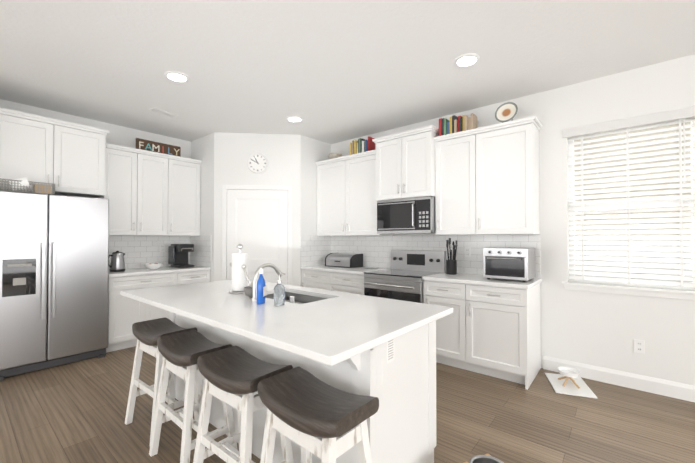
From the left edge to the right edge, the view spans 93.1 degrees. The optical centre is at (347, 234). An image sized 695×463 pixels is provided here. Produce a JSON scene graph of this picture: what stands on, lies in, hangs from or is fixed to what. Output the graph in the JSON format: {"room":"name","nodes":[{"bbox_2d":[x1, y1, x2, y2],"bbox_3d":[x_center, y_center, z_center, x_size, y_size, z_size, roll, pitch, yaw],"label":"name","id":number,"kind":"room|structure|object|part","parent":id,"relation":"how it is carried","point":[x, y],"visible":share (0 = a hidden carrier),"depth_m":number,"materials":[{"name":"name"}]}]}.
{"room":"kitchen","nodes":[
{"label":"kitchen","id":0,"kind":"room"},
{"bbox_2d":[0,99,190,268],"bbox_3d":[-4.256,-0.057,3.065,0.158,2.840,8.500,-1,-1,40],"label":"wall","id":1,"kind":"structure","parent":0,"point":[139,251],"depth_m":4.51,"materials":[{"name":"white paint"}]},
{"bbox_2d":[109,235,189,268],"bbox_3d":[-2.832,0.246,4.651,0.008,0.471,1.214,-1,-1,40],"label":"backsplash","id":2,"kind":"structure","parent":1,"relation":"attached to","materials":[{"name":"tile"}]},
{"bbox_2d":[190,132,330,286],"bbox_3d":[-1.355,-0.032,5.191,1.587,2.840,1.517,-1,-1,40],"label":"wall","id":3,"kind":"structure","parent":0,"point":[269,215],"depth_m":4.73,"materials":[{"name":"white paint"}]},
{"bbox_2d":[190,236,211,266],"bbox_3d":[-2.194,0.239,4.905,0.646,0.450,0.008,-1,-1,40],"label":"backsplash","id":4,"kind":"structure","parent":3,"relation":"attached to","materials":[{"name":"tile"}]},
{"bbox_3d":[-1.287,0.336,4.703,0.984,2.092,0.020,0,-1,-5],"label":"casing","id":5,"kind":"part","parent":3,"relation":"part of","materials":[{"name":"white paint"}]},
{"bbox_2d":[247,153,268,173],"bbox_3d":[-1.286,-1.028,4.713,0.300,0.300,0.029,0,-1,-5],"label":"wall clock","id":6,"kind":"object","parent":3,"relation":"attached to","point":[257,163],"visible":1,"depth_m":4.71,"materials":[{"name":"white plastic"}]},
{"bbox_2d":[300,236,330,266],"bbox_3d":[-0.475,0.240,5.010,0.008,0.450,0.646,-1,-1,40],"label":"backsplash","id":7,"kind":"structure","parent":3,"relation":"attached to","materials":[{"name":"tile"}]},
{"bbox_2d":[0,345,694,462],"bbox_3d":[-0.170,1.384,-0.360,10.800,0.120,8.800,-1,-1,40],"label":"floor","id":8,"kind":"structure","parent":0,"point":[73,412],"depth_m":2.39,"materials":[{"name":"brown wood"}]},
{"bbox_2d":[0,190,108,380],"bbox_3d":[-3.223,0.479,3.568,0.732,1.780,0.907,-1,-1,40],"label":"fridge","id":9,"kind":"object","parent":8,"relation":"on","point":[54,268],"visible":1,"depth_m":3.34,"materials":[{"name":"grey metal"}]},
{"bbox_2d":[0,177,54,194],"bbox_3d":[-3.188,-0.492,3.248,0.153,0.153,0.440,-1,-1,40],"label":"basket","id":10,"kind":"object","parent":9,"relation":"on","point":[20,184],"visible":0.9,"depth_m":3.22,"materials":[{"name":"grey plastic"}]},
{"bbox_2d":[0,108,210,352],"bbox_3d":[-2.888,0.075,4.073,0.660,2.600,2.172,-1,-1,40],"label":"tall cabinet","id":11,"kind":"object","parent":8,"relation":"on","point":[147,193],"visible":0.67,"depth_m":4.02,"materials":[{"name":"white paint"}]},
{"bbox_2d":[136,138,180,156],"bbox_3d":[-2.579,-1.186,4.505,0.030,0.150,0.560,-1,-1,40],"label":"family sign","id":12,"kind":"object","parent":11,"relation":"on","point":[152,146],"visible":0.98,"depth_m":4.48,"materials":[{"name":"brown wood"}]},
{"bbox_2d":[109,265,210,276],"bbox_3d":[-2.585,0.477,4.436,0.640,0.035,1.219,-1,-1,40],"label":"countertop","id":13,"kind":"structure","parent":11,"relation":"on","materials":[{"name":"stone"}]},
{"bbox_2d":[109,251,124,271],"bbox_3d":[-2.855,0.325,4.056,0.160,0.257,0.219,0,-1,20],"label":"kettle","id":14,"kind":"object","parent":13,"relation":"on","point":[117,263],"visible":0.94,"depth_m":4.02,"materials":[{"name":"silver metal"}]},
{"bbox_2d":[144,263,162,268],"bbox_3d":[-2.586,0.416,4.388,0.220,0.082,0.220,-1,-1,40],"label":"fruit bowl","id":15,"kind":"object","parent":13,"relation":"on","point":[153,265],"visible":1,"depth_m":4.32,"materials":[{"name":"white ceramic"}]},
{"bbox_2d":[168,244,193,267],"bbox_3d":[-2.361,0.296,4.674,0.322,0.330,0.235,-1,-1,40],"label":"coffee maker","id":16,"kind":"object","parent":13,"relation":"on","point":[177,255],"visible":1,"depth_m":4.63,"materials":[{"name":"black plastic"}]},
{"bbox_3d":[-2.476,0.290,4.639,0.170,0.260,0.033,-1,-1,40],"label":"tank","id":17,"kind":"part","parent":16,"relation":"part of","materials":[{"name":"grey"}]},
{"bbox_2d":[125,317,197,445],"bbox_3d":[-1.317,1.001,2.359,0.470,0.708,0.338,-1,-1,38],"label":"stool","id":18,"kind":"object","parent":8,"relation":"on","point":[147,334],"visible":0.52,"depth_m":2.35,"materials":[{"name":"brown wood"}]},
{"bbox_3d":[-1.317,0.701,2.363,0.470,0.108,0.275,-1,-1,38],"label":"seat","id":19,"kind":"part","parent":18,"relation":"part of","materials":[{"name":"brown wood"}]},
{"bbox_2d":[149,330,237,462],"bbox_3d":[-0.937,0.997,2.003,0.470,0.708,0.338,-1,-1,41],"label":"stool","id":20,"kind":"object","parent":8,"relation":"on","point":[181,352],"visible":0.81,"depth_m":1.95,"materials":[{"name":"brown wood"}]},
{"bbox_3d":[-0.937,0.697,2.007,0.470,0.108,0.275,-1,-1,41],"label":"seat","id":21,"kind":"part","parent":20,"relation":"part of","materials":[{"name":"brown wood"}]},
{"bbox_2d":[193,346,293,462],"bbox_3d":[-0.531,0.994,1.678,0.470,0.708,0.338,-1,-1,39],"label":"stool","id":22,"kind":"object","parent":8,"relation":"on","point":[234,376],"visible":0.88,"depth_m":1.63,"materials":[{"name":"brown wood"}]},
{"bbox_3d":[-0.531,0.694,1.681,0.470,0.108,0.275,-1,-1,39],"label":"seat","id":23,"kind":"part","parent":22,"relation":"part of","materials":[{"name":"brown wood"}]},
{"bbox_2d":[157,307,437,462],"bbox_3d":[-0.533,0.911,2.324,2.102,0.888,0.793,-1,-1,40],"label":"kitchen island","id":24,"kind":"object","parent":8,"relation":"on","point":[383,350],"depth_m":1.73,"materials":[{"name":"wood"}]},
{"bbox_2d":[120,280,452,366],"bbox_3d":[-0.570,0.450,2.254,2.230,0.032,1.065,-1,-1,40],"label":"island countertop","id":25,"kind":"structure","parent":24,"relation":"on","point":[338,328],"depth_m":1.75,"materials":[{"name":"white stone"}]},
{"bbox_2d":[229,244,247,293],"bbox_3d":[-0.817,0.251,2.498,0.156,0.369,0.156,-1,-1,40],"label":"paper towel holder","id":26,"kind":"object","parent":25,"relation":"on","point":[239,278],"visible":0.83,"depth_m":2.45,"materials":[{"name":"white paper"}]},
{"bbox_2d":[244,286,251,296],"bbox_3d":[-0.666,0.401,2.319,0.124,0.065,0.124,-1,-1,40],"label":"stone bowl","id":27,"kind":"object","parent":25,"relation":"on","point":[248,291],"visible":0.38,"depth_m":2.27,"materials":[{"name":"grey stone"}]},
{"bbox_2d":[256,268,266,303],"bbox_3d":[-0.544,0.320,2.075,0.050,0.222,0.090,0,-1,5],"label":"dish soap bottle","id":28,"kind":"object","parent":25,"relation":"on","point":[261,293],"visible":1,"depth_m":2.04,"materials":[{"name":"blue plastic"}]},
{"bbox_2d":[241,263,282,298],"bbox_3d":[-0.590,0.316,2.312,0.138,0.238,0.277,-1,-1,40],"label":"faucet","id":29,"kind":"object","parent":25,"relation":"on","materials":[{"name":"grey metal"}]},
{"bbox_2d":[274,273,285,305],"bbox_3d":[-0.416,0.333,2.034,0.066,0.195,0.079,-1,-1,40],"label":"soap dispenser","id":30,"kind":"object","parent":25,"relation":"on","point":[279,293],"visible":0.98,"depth_m":2.00,"materials":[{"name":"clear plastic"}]},
{"bbox_2d":[274,283,284,305],"bbox_3d":[-0.420,0.363,2.029,0.066,0.135,0.066,-1,-1,40],"label":"bottle","id":31,"kind":"object","parent":30,"relation":"attached to","point":[279,289],"depth_m":2.00,"materials":[{"name":"clear plastic"}]},
{"bbox_2d":[268,291,327,302],"bbox_3d":[-0.402,0.558,2.384,0.608,0.204,0.388,-1,-1,40],"label":"sink","id":32,"kind":"object","parent":25,"relation":"in","point":[296,296],"depth_m":2.60,"materials":[{"name":"silver metal"}]},
{"bbox_2d":[257,366,378,462],"bbox_3d":[-0.133,0.990,1.359,0.470,0.708,0.338,-1,-1,42],"label":"stool","id":33,"kind":"object","parent":8,"relation":"on","point":[309,413],"visible":1,"depth_m":1.30,"materials":[{"name":"brown wood"}]},
{"bbox_3d":[-0.133,1.026,1.359,0.468,0.635,0.337,-1,-1,42],"label":"frame","id":34,"kind":"part","parent":33,"relation":"part of","materials":[{"name":"paint"}]},
{"bbox_2d":[364,250,445,302],"bbox_3d":[0.681,0.786,3.978,0.760,1.175,0.736,-1,-1,40],"label":"range","id":35,"kind":"object","parent":8,"relation":"on","point":[401,279],"visible":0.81,"depth_m":3.93,"materials":[{"name":"silver metal"}]},
{"bbox_3d":[0.693,0.819,3.992,0.760,0.727,0.642,-1,-1,40],"label":"glass","id":36,"kind":"part","parent":35,"relation":"part of","materials":[{"name":"black glass"}]},
{"bbox_2d":[301,116,541,389],"bbox_3d":[0.659,0.075,4.065,2.957,2.600,0.660,-1,-1,40],"label":"kitchen cabinets","id":37,"kind":"object","parent":8,"relation":"on","point":[475,181],"visible":0.88,"depth_m":3.49,"materials":[{"name":"white paint"}]},
{"bbox_2d":[328,153,341,158],"bbox_3d":[-0.186,-1.152,4.911,0.210,0.090,0.210,-1,-1,40],"label":"woven bowl","id":38,"kind":"object","parent":37,"relation":"on","point":[333,155],"visible":0.58,"depth_m":4.83,"materials":[{"name":"beige wicker"}]},
{"bbox_2d":[350,136,374,154],"bbox_3d":[0.205,-1.217,4.560,0.310,0.212,0.170,-1,-1,40],"label":"books","id":39,"kind":"object","parent":37,"relation":"on","point":[360,145],"visible":0.71,"depth_m":4.49,"materials":[{"name":"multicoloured paper"}]},
{"bbox_2d":[377,196,435,233],"bbox_3d":[0.779,-0.227,4.107,0.756,0.420,0.434,-1,-1,40],"label":"microwave","id":40,"kind":"object","parent":37,"relation":"in","point":[398,214],"depth_m":3.94,"materials":[{"name":"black metal"}]},
{"bbox_2d":[301,265,541,288],"bbox_3d":[0.657,0.472,4.066,2.947,0.035,0.640,-1,-1,40],"label":"countertop","id":41,"kind":"structure","parent":37,"relation":"on","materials":[{"name":"stone"}]},
{"bbox_2d":[325,253,362,267],"bbox_3d":[-0.057,0.368,4.814,0.500,0.189,0.286,-1,-1,40],"label":"bread box","id":42,"kind":"object","parent":41,"relation":"on","point":[347,260],"visible":1,"depth_m":4.70,"materials":[{"name":"silver metal"}]},
{"bbox_2d":[446,238,457,274],"bbox_3d":[1.190,0.242,3.768,0.126,0.415,0.166,-1,-1,40],"label":"utensil crock","id":43,"kind":"object","parent":41,"relation":"on","point":[451,266],"visible":1,"depth_m":3.73,"materials":[{"name":"black plastic"}]},
{"bbox_2d":[483,247,535,281],"bbox_3d":[1.608,0.287,3.283,0.400,0.315,0.408,-1,-1,40],"label":"toaster oven","id":44,"kind":"object","parent":41,"relation":"on","point":[514,263],"visible":1,"depth_m":3.15,"materials":[{"name":"silver metal"}]},
{"bbox_3d":[1.506,0.306,3.160,0.350,0.185,0.006,-1,-1,40],"label":"glass","id":45,"kind":"part","parent":44,"relation":"part of","materials":[{"name":"grey glass"}]},
{"bbox_2d":[439,113,476,135],"bbox_3d":[1.238,-1.226,3.699,0.380,0.210,0.170,-1,-1,40],"label":"books","id":46,"kind":"object","parent":37,"relation":"on","point":[454,124],"visible":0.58,"depth_m":3.64,"materials":[{"name":"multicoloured paper"}]},
{"bbox_2d":[495,102,517,122],"bbox_3d":[1.618,-1.235,3.343,0.216,0.222,0.096,-1,-1,40],"label":"decorative plate","id":47,"kind":"object","parent":37,"relation":"on","point":[506,112],"visible":0.92,"depth_m":3.33,"materials":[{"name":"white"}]},
{"bbox_2d":[464,454,503,462],"bbox_3d":[0.633,1.261,1.642,0.500,0.172,0.300,0,-1,-25],"label":"pet feeder","id":48,"kind":"object","parent":8,"relation":"on","point":[486,458],"visible":1,"depth_m":1.76,"materials":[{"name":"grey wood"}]},
{"bbox_2d":[545,367,596,398],"bbox_3d":[2.006,1.294,2.983,0.300,0.136,0.440,0,-1,20],"label":"pet feeder","id":49,"kind":"object","parent":8,"relation":"on","point":[568,380],"visible":1,"depth_m":2.95,"materials":[{"name":"white plastic"}]},
{"bbox_2d":[558,367,579,377],"bbox_3d":[2.006,1.247,2.984,0.170,0.041,0.170,0,-1,20],"label":"bowl","id":50,"kind":"object","parent":49,"relation":"on","point":[569,372],"depth_m":2.99,"materials":[{"name":"white ceramic"}]},
{"bbox_2d":[0,0,694,143],"bbox_3d":[-0.170,-1.576,-0.326,10.800,0.120,8.800,-1,-1,40],"label":"ceiling","id":51,"kind":"structure","parent":0,"point":[332,71],"depth_m":2.72,"materials":[{"name":"white paint"}]},
{"bbox_2d":[149,107,177,117],"bbox_3d":[-2.203,-1.462,3.948,0.110,0.008,0.300,0,-1,28],"label":"ceiling vent","id":52,"kind":"object","parent":51,"relation":"in","point":[162,112],"visible":1,"depth_m":3.93,"materials":[{"name":"white metal"}]},
{"bbox_2d":[164,71,189,82],"bbox_3d":[-1.592,-1.470,3.073,0.210,0.012,0.210,-1,-1,40],"label":"recessed light","id":53,"kind":"object","parent":51,"relation":"in","point":[175,76],"visible":1,"depth_m":3.06,"materials":[{"name":"white paint"}]},
{"bbox_2d":[286,116,302,121],"bbox_3d":[-0.667,-1.458,4.151,0.210,0.012,0.210,-1,-1,40],"label":"recessed light","id":54,"kind":"object","parent":51,"relation":"in","point":[294,118],"visible":1,"depth_m":4.13,"materials":[{"name":"white paint"}]},
{"bbox_2d":[454,53,479,66],"bbox_3d":[1.011,-1.474,2.790,0.210,0.012,0.210,-1,-1,40],"label":"recessed light","id":55,"kind":"object","parent":51,"relation":"in","point":[467,60],"visible":1,"depth_m":2.78,"materials":[{"name":"white paint"}]},
{"bbox_2d":[331,54,694,385],"bbox_3d":[2.532,-0.057,3.013,10.650,2.840,0.185,-1,-1,40],"label":"wall","id":56,"kind":"structure","parent":0,"point":[602,325],"depth_m":3.16,"materials":[{"name":"white paint"}]},
{"bbox_2d":[331,234,539,277],"bbox_3d":[0.858,0.242,4.325,2.932,0.471,0.008,-1,-1,40],"label":"backsplash","id":57,"kind":"structure","parent":56,"relation":"attached to","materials":[{"name":"tile"}]},
{"bbox_2d":[465,247,470,256],"bbox_3d":[1.408,0.202,3.856,0.070,0.114,0.007,-1,-1,40],"label":"outlet","id":58,"kind":"object","parent":57,"relation":"attached to","point":[467,251],"visible":1,"depth_m":3.85,"materials":[{"name":"white plastic"}]},
{"bbox_2d":[543,356,694,401],"bbox_3d":[4.289,1.280,1.447,5.965,0.130,0.014,-1,-1,40],"label":"baseboard","id":59,"kind":"structure","parent":56,"relation":"attached to","point":[681,391],"depth_m":2.92,"materials":[{"name":"white paint"}]},
{"bbox_2d":[563,106,694,290],"bbox_3d":[2.528,-0.291,2.963,0.970,1.503,0.090,-1,-1,40],"label":"window blind","id":60,"kind":"object","parent":56,"relation":"attached to","point":[671,117],"visible":0.92,"depth_m":2.94,"materials":[{"name":"white plastic"}]},
{"bbox_2d":[634,339,644,353],"bbox_3d":[2.566,0.981,2.893,0.070,0.114,0.007,-1,-1,40],"label":"outlet","id":61,"kind":"object","parent":56,"relation":"attached to","point":[642,346],"depth_m":2.89,"materials":[{"name":"white plastic"}]},
{"bbox_3d":[2.564,0.981,2.890,0.034,0.078,0.002,-1,-1,40],"label":"electrical outlet sockets on the wall","id":62,"kind":"part","parent":61,"relation":"part of","materials":[{"name":"white plastic"}]},
{"label":"outside","id":63,"kind":"structure","parent":0,"visible":0},
{"bbox_2d":[574,122,692,282],"bbox_3d":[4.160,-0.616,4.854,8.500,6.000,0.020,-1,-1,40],"label":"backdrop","id":64,"kind":"structure","parent":63,"point":[649,140],"depth_m":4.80,"materials":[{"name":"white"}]}
]}

